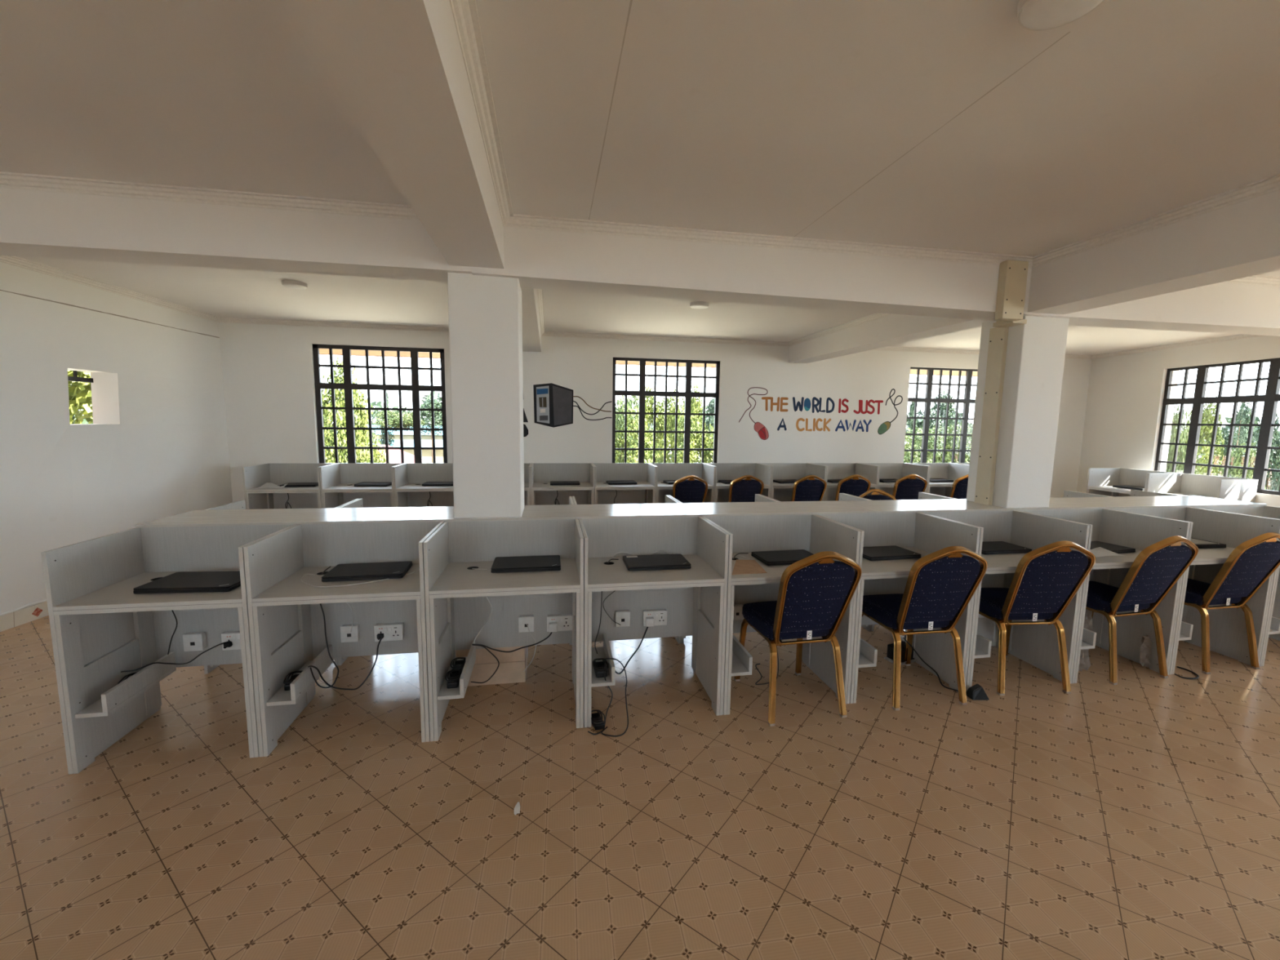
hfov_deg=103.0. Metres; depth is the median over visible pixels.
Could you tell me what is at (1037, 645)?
desk
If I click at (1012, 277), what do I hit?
cable trunking
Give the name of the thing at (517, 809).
paper scrap
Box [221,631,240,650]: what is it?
power socket
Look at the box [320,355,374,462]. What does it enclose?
tree
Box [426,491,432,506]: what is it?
power cable
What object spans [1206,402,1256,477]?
tree
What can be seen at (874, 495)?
banquet chair
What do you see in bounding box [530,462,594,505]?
desk
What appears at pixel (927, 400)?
window
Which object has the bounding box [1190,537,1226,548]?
laptop
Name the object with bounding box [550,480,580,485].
laptop
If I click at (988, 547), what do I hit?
laptop
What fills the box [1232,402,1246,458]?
tree
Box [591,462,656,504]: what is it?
desk
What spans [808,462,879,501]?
desk
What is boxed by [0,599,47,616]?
trim
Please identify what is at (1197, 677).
power cable
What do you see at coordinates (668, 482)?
laptop
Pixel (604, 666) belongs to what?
power cable
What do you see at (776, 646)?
power cable
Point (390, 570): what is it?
laptop
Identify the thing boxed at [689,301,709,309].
recessed light
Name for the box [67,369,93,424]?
tree
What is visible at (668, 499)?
desk
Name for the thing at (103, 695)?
cable tray
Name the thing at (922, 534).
desk
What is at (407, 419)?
tree
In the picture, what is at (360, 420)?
tree
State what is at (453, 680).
power adapter
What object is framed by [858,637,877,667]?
cable tray
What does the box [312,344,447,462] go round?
window
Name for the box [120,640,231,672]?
power cable
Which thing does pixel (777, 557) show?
laptop
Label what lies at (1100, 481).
desk
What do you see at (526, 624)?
cable
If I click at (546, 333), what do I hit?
trim
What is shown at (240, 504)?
desk
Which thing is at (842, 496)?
desk
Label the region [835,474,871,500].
banquet chair
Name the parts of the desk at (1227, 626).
panel, panel, panel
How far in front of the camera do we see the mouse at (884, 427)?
7.15 m
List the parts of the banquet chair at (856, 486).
backrest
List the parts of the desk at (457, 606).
panel, panel, panel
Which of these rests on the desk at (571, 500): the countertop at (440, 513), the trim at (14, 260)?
the countertop at (440, 513)
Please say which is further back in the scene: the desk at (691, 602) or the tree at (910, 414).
the tree at (910, 414)
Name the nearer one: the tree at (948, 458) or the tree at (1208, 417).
the tree at (1208, 417)
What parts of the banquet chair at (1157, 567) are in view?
leg, seat, seat frame, frame, backrest, leg, crest handle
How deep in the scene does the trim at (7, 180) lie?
2.43 m
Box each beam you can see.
[0,187,471,281]
[276,0,504,268]
[471,226,1045,320]
[520,287,541,351]
[788,314,986,363]
[1027,189,1279,314]
[1041,282,1279,336]
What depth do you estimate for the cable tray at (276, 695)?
2.47 m
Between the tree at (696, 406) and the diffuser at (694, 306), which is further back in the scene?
the tree at (696, 406)
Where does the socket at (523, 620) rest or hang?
attached to the desk at (457, 606)
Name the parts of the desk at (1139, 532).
panel, panel, panel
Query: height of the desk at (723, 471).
1.015 m
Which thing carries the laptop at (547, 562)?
on the desk at (457, 606)
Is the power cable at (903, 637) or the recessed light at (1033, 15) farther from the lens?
the power cable at (903, 637)
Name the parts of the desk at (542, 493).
panel, panel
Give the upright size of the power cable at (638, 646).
0.181 m
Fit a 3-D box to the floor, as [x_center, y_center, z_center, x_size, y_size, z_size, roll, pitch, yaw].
[1.696,1.398,2.163,12.800,0.120,10.047,0,7,-10]
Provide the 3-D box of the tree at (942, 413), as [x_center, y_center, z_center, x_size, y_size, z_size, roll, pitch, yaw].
[18.526,-1.831,32.333,2.435,7.854,2.625,1,7,0]
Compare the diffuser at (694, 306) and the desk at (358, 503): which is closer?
the desk at (358, 503)
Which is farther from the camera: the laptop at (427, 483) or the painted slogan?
the painted slogan
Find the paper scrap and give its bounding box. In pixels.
[514,801,519,815]
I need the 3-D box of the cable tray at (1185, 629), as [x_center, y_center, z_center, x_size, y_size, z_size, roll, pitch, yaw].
[3.427,0.948,3.439,0.122,0.100,0.415,0,7,-10]
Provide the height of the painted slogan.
0.469 m
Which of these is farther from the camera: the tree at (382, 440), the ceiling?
the tree at (382, 440)
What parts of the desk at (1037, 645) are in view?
panel, panel, panel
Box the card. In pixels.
[732,559,766,574]
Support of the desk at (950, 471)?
on the floor
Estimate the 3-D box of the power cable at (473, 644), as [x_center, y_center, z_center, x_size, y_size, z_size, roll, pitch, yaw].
[-0.833,0.975,2.733,0.139,0.263,0.109,-2,7,-26]
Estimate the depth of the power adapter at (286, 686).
2.45 m
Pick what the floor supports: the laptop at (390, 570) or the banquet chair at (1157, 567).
the banquet chair at (1157, 567)
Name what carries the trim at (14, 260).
attached to the wall at (155, 446)
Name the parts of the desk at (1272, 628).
panel, panel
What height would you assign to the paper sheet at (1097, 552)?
0.023 m
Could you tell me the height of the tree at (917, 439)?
5.495 m
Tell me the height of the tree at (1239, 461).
5.330 m
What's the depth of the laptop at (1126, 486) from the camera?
6.57 m
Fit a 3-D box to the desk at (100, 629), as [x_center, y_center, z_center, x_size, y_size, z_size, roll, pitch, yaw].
[-2.148,0.754,2.460,0.738,0.984,0.511,0,7,-10]
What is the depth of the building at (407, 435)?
30.56 m
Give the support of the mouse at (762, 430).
attached to the wall at (268, 371)
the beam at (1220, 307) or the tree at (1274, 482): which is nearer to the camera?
the beam at (1220, 307)
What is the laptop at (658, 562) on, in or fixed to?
on the desk at (691, 602)
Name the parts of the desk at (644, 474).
panel, panel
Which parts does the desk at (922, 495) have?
panel, panel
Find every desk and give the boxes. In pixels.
[40,524,297,774]
[204,498,359,674]
[242,462,337,509]
[243,521,444,756]
[319,462,405,508]
[337,498,363,665]
[392,462,453,506]
[422,519,583,741]
[524,462,531,505]
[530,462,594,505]
[568,496,573,644]
[572,494,680,644]
[578,516,728,727]
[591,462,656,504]
[648,462,715,503]
[667,493,777,643]
[702,514,860,715]
[703,462,772,502]
[757,462,826,501]
[757,493,871,631]
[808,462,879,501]
[814,512,980,703]
[843,492,952,631]
[857,462,928,495]
[906,462,968,497]
[921,510,1089,692]
[951,462,969,465]
[1015,508,1190,683]
[1063,490,1111,497]
[1070,489,1177,497]
[1086,467,1181,497]
[1106,506,1279,674]
[1146,473,1257,502]
[1190,505,1279,666]
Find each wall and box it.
[0,261,232,613]
[218,322,1091,502]
[1076,335,1279,506]
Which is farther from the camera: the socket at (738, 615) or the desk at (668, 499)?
the desk at (668, 499)
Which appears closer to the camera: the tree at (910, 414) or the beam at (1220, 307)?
the beam at (1220, 307)
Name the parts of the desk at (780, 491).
panel, panel, panel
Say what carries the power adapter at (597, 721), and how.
on the floor
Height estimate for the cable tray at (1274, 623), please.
0.100 m
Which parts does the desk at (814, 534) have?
panel, panel, panel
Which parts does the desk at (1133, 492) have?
panel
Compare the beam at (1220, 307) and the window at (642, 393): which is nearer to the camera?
the beam at (1220, 307)
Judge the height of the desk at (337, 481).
1.015 m
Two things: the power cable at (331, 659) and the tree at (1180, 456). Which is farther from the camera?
the tree at (1180, 456)
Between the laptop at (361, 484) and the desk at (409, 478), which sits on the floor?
the desk at (409, 478)
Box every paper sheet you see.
[255,482,288,488]
[1089,546,1124,557]
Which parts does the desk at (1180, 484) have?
panel, panel, panel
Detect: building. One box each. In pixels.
[366,424,442,439]
[373,439,443,462]
[377,444,426,462]
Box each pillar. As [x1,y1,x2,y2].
[447,272,524,518]
[966,315,1069,646]
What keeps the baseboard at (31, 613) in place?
attached to the wall at (155, 446)
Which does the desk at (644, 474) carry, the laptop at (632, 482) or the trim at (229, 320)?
the laptop at (632, 482)
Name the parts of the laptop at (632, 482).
lid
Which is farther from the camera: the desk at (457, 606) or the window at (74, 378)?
the window at (74, 378)
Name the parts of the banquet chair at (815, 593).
leg, leg, seat, seat frame, leg, backrest, frame, crest handle, leg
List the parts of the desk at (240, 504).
panel, panel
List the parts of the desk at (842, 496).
panel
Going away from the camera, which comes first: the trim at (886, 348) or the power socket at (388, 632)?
the power socket at (388, 632)
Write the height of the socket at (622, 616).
0.092 m
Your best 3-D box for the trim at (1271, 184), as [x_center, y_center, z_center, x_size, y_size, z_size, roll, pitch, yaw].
[3.022,-1.039,0.290,0.060,0.052,6.084,0,7,-10]
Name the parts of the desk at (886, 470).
panel, panel, panel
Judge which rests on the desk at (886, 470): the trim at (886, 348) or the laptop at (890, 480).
the laptop at (890, 480)
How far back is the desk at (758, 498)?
3.89 m
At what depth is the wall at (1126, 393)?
6.91 m
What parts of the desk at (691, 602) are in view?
panel, panel, panel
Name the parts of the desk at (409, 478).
panel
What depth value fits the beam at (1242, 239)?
2.57 m
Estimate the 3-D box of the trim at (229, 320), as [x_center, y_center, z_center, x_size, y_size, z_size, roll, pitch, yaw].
[-3.068,-1.766,5.851,3.240,0.052,0.060,0,7,-10]
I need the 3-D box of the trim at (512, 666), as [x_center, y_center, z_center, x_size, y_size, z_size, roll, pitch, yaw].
[-0.907,1.064,3.166,0.395,0.240,0.374,0,7,-10]
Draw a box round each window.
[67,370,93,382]
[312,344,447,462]
[612,357,719,462]
[904,367,977,462]
[1154,357,1279,495]
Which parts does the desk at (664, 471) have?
panel, panel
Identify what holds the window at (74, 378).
in the wall at (155, 446)
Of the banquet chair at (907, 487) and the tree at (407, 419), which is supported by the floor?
the banquet chair at (907, 487)
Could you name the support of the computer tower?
attached to the wall at (268, 371)
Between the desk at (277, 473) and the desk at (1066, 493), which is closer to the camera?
the desk at (1066, 493)
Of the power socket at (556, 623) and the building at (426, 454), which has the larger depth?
the building at (426, 454)
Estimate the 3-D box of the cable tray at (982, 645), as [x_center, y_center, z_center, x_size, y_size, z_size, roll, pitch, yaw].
[1.967,0.970,3.182,0.122,0.100,0.415,0,7,-10]
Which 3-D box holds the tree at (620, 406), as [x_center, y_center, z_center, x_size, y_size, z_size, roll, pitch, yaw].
[-0.706,0.189,17.773,1.097,6.638,1.455,6,8,36]
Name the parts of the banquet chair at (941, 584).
leg, seat, leg, seat frame, frame, backrest, crest handle, leg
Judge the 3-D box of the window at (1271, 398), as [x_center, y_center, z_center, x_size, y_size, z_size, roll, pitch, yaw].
[6.832,-0.627,5.913,0.039,1.457,1.504,1,7,-1]
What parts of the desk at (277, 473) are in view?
panel, panel, panel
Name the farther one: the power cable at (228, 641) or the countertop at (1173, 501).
the countertop at (1173, 501)
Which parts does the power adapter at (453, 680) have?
coiled cord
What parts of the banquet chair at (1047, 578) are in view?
leg, leg, seat, seat frame, frame, backrest, leg, crest handle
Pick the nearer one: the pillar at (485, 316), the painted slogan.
the pillar at (485, 316)
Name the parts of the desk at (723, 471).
panel, panel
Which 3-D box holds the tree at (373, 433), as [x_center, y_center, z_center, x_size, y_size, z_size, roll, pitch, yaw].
[-9.361,0.820,17.339,1.731,5.242,1.305,3,7,21]
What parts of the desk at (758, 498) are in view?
panel, panel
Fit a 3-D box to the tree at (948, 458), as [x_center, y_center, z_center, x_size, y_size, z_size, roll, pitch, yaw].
[15.906,-0.127,25.863,2.970,5.878,2.239,0,7,-4]
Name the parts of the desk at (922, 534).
panel, panel, panel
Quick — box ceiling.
[0,0,1279,355]
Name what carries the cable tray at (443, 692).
on the desk at (457, 606)
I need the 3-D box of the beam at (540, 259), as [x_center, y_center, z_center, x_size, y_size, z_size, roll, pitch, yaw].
[0.861,-1.252,3.114,3.600,0.349,0.239,0,7,-10]
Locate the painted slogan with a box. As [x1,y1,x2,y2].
[761,396,883,431]
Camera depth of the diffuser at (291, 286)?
4.06 m
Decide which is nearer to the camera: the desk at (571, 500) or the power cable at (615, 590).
the power cable at (615, 590)
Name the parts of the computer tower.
panel, panel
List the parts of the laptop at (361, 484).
lid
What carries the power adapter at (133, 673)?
in the desk at (100, 629)
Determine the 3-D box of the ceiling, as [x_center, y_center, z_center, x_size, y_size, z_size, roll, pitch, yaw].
[1.734,-1.335,1.848,12.800,0.150,10.047,0,7,-10]
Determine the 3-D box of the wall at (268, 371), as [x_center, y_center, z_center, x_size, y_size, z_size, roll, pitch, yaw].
[0.959,-0.504,6.842,12.600,2.766,0.200,0,7,-10]
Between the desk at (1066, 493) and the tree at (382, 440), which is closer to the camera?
the desk at (1066, 493)
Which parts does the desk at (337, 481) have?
panel, panel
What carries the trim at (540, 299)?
attached to the wall at (268, 371)
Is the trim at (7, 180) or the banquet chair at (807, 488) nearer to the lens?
the trim at (7, 180)
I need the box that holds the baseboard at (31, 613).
[0,601,48,631]
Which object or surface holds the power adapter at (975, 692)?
on the floor
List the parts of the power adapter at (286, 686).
coiled cord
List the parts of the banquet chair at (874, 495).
backrest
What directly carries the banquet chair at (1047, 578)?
on the floor
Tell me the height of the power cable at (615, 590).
0.257 m
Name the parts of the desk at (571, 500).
panel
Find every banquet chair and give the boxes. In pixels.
[672,475,707,502]
[728,475,764,502]
[733,551,861,726]
[791,475,826,501]
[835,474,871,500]
[858,488,895,500]
[862,546,987,711]
[892,474,927,499]
[949,474,968,498]
[978,541,1095,695]
[1085,535,1198,684]
[1183,532,1279,674]
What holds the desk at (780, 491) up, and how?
on the floor
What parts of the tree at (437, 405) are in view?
crown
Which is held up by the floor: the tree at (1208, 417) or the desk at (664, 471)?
the desk at (664, 471)
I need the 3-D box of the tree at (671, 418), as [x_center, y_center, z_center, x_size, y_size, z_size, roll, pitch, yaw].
[1.089,0.280,17.080,1.158,6.667,1.288,4,7,24]
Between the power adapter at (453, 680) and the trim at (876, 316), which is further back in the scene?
the trim at (876, 316)
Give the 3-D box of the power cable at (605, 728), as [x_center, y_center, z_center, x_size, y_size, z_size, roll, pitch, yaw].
[-0.125,1.103,2.594,0.136,0.322,0.198,1,7,0]
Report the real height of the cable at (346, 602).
0.179 m
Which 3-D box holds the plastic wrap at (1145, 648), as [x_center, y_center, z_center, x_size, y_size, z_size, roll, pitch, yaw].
[3.297,1.116,3.304,0.106,0.208,0.060,0,7,-10]
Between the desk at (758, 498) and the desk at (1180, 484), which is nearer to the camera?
the desk at (758, 498)
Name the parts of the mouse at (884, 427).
cord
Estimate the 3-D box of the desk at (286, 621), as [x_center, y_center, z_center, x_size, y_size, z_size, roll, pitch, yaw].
[-1.418,0.749,2.589,0.738,0.984,0.511,0,7,-10]
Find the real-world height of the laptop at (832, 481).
0.026 m
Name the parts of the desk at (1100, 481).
panel, panel, panel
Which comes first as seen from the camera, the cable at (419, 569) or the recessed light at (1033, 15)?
the recessed light at (1033, 15)
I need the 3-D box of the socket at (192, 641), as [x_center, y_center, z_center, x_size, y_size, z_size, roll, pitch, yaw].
[-2.328,0.844,2.662,0.088,0.092,0.038,0,7,-10]
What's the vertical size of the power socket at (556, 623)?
0.092 m
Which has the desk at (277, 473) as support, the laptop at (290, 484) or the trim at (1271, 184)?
the laptop at (290, 484)
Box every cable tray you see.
[75,652,176,718]
[266,644,333,706]
[437,642,475,700]
[591,633,615,687]
[731,635,752,675]
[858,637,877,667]
[974,633,991,658]
[1080,627,1096,649]
[1178,621,1193,640]
[1269,616,1279,634]
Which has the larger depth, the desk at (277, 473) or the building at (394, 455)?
the building at (394, 455)
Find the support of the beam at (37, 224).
attached to the ceiling
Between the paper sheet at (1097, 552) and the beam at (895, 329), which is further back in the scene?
the beam at (895, 329)
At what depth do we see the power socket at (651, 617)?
3.07 m
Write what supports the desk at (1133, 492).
on the floor
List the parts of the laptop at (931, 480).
lid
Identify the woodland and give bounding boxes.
[72,391,1279,463]
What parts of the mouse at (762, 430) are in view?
cord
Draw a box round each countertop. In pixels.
[135,500,878,527]
[840,495,1266,513]
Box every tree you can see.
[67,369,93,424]
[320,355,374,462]
[323,389,390,462]
[360,430,385,461]
[371,410,425,447]
[379,391,394,447]
[408,397,442,462]
[614,389,639,462]
[614,407,662,462]
[637,382,671,460]
[656,388,684,462]
[668,412,713,462]
[680,382,705,462]
[697,397,715,442]
[903,426,943,462]
[907,396,918,448]
[916,388,955,443]
[927,420,973,462]
[1165,404,1191,473]
[1170,438,1199,473]
[1180,393,1224,476]
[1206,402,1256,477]
[1220,440,1268,489]
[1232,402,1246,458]
[1252,408,1279,491]
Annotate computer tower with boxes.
[533,382,612,427]
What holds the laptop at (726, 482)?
on the desk at (723, 471)
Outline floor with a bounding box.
[0,615,1279,959]
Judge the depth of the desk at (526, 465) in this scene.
6.33 m
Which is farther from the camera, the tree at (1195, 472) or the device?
the tree at (1195, 472)
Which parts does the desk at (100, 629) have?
panel, panel, panel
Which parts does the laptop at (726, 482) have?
lid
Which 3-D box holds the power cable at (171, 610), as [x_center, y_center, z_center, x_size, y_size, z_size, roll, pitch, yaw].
[-2.323,0.750,2.526,0.056,0.238,0.005,0,7,-10]
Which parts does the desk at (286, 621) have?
panel, panel, panel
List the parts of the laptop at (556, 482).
lid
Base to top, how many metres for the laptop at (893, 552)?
0.027 m
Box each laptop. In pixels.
[133,570,240,593]
[279,482,318,487]
[321,560,412,582]
[354,482,391,486]
[422,481,453,485]
[490,555,560,573]
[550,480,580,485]
[606,480,636,484]
[622,554,691,570]
[662,480,676,484]
[718,480,733,484]
[751,549,813,565]
[773,479,796,483]
[826,479,841,483]
[862,545,921,560]
[879,478,897,482]
[929,478,953,482]
[981,541,1031,554]
[1089,541,1135,553]
[1112,484,1144,490]
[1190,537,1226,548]
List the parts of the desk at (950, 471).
panel, panel, panel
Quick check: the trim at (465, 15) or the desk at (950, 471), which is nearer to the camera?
the trim at (465, 15)
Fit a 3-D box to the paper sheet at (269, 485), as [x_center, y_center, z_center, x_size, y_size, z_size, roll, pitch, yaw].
[-4.010,0.061,5.570,0.275,0.044,0.200,0,7,-10]
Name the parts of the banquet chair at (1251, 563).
leg, seat, seat frame, frame, backrest, leg, crest handle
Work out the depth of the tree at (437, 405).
24.93 m
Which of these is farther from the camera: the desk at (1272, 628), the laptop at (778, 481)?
the laptop at (778, 481)
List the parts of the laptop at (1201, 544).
lid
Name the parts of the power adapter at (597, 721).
coiled cord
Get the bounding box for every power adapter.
[117,672,136,684]
[283,671,302,690]
[444,669,461,688]
[450,657,466,673]
[591,709,604,730]
[592,657,608,677]
[965,684,989,700]
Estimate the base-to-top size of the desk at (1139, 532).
0.984 m
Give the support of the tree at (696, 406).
on the ground
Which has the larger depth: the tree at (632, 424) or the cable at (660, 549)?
the tree at (632, 424)
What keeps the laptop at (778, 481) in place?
on the desk at (780, 491)
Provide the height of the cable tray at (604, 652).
0.100 m
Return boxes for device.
[884,640,916,665]
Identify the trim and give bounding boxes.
[0,171,419,220]
[0,255,220,322]
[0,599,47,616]
[218,317,448,332]
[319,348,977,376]
[448,0,513,226]
[455,645,528,686]
[503,213,1034,267]
[536,288,545,335]
[541,331,789,346]
[786,312,893,346]
[871,346,1092,359]
[1031,173,1279,267]
[1091,333,1266,359]
[1222,275,1279,287]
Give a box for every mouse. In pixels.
[738,386,768,439]
[877,388,902,434]
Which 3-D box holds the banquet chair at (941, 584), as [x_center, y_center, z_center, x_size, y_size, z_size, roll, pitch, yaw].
[1.589,0.775,2.952,0.444,0.935,0.596,0,7,-9]
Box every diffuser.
[282,284,306,288]
[690,304,708,309]
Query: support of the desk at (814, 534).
on the floor
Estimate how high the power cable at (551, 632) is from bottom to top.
0.111 m
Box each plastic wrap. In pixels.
[1078,608,1093,671]
[1139,634,1151,667]
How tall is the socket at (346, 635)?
0.092 m
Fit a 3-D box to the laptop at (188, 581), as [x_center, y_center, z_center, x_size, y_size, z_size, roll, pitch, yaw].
[-2.089,0.484,2.433,0.401,0.027,0.270,0,7,-6]
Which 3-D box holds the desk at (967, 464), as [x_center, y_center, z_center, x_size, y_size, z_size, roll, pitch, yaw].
[4.891,0.283,7.267,0.738,1.015,0.511,0,7,-10]
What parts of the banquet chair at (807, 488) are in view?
backrest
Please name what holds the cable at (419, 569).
on the desk at (286, 621)
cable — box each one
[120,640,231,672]
[167,609,177,654]
[284,493,291,508]
[301,568,419,586]
[307,638,382,690]
[309,603,338,688]
[346,602,353,631]
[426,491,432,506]
[471,631,552,652]
[471,644,499,683]
[472,596,492,646]
[523,623,536,671]
[587,666,613,734]
[594,591,602,653]
[600,657,628,737]
[602,590,620,625]
[611,549,670,559]
[615,626,648,674]
[755,645,778,684]
[902,637,958,691]
[1174,666,1199,679]
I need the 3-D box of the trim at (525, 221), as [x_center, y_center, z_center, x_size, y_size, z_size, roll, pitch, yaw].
[0.902,-1.377,2.958,3.293,0.052,0.060,0,7,-10]
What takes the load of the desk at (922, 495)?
on the floor
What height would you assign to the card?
0.003 m
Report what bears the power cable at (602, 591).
hanging from the desk at (691, 602)
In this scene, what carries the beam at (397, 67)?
attached to the ceiling
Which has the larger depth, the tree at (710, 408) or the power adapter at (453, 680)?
the tree at (710, 408)
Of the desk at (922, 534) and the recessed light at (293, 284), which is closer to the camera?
the desk at (922, 534)
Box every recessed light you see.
[281,280,307,288]
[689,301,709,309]
[1017,0,1105,31]
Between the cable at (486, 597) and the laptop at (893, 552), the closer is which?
the cable at (486, 597)
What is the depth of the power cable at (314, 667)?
2.66 m
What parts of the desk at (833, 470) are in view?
panel, panel, panel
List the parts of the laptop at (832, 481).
lid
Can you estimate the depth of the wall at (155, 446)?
4.22 m
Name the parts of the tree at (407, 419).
crown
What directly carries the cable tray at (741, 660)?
on the desk at (814, 534)
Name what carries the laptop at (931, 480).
on the desk at (950, 471)
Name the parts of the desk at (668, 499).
panel, panel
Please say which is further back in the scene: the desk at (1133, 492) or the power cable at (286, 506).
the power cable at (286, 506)
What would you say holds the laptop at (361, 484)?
on the desk at (337, 481)
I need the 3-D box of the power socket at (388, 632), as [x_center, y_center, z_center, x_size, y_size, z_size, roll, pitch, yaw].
[-1.389,0.845,2.809,0.147,0.092,0.076,0,7,-10]
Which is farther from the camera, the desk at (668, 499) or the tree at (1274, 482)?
the tree at (1274, 482)
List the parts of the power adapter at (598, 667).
coiled cord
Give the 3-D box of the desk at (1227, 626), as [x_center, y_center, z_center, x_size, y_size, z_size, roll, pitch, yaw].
[3.691,0.717,3.492,0.738,0.984,0.511,0,7,-10]
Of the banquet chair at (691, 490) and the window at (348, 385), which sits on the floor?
the banquet chair at (691, 490)
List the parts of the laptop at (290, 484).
lid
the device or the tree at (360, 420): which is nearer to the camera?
the device
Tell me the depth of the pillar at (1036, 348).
3.47 m
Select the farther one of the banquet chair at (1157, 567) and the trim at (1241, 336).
the trim at (1241, 336)
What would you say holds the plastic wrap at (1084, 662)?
on the floor
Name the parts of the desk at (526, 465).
panel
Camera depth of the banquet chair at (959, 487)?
6.65 m
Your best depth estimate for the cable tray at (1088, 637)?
3.13 m
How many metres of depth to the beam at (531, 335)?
4.37 m
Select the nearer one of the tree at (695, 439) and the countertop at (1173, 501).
the countertop at (1173, 501)
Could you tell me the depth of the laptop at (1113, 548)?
3.32 m
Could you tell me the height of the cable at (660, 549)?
0.059 m
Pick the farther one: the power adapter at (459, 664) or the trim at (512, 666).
the trim at (512, 666)
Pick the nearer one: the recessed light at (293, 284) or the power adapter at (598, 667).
the power adapter at (598, 667)
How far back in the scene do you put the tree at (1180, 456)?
12.30 m
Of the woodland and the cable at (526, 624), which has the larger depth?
the woodland
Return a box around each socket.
[182,631,206,651]
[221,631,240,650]
[340,623,359,642]
[373,622,404,641]
[518,614,533,632]
[546,613,572,632]
[615,609,630,626]
[643,608,667,626]
[733,604,743,620]
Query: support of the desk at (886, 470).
on the floor
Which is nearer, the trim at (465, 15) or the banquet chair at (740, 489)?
the trim at (465, 15)
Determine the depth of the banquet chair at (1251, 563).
3.25 m
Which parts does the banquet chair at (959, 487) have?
backrest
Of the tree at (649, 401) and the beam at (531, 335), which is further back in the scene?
the tree at (649, 401)
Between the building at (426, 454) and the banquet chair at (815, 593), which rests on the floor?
the banquet chair at (815, 593)
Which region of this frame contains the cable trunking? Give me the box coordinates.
[974,259,1028,505]

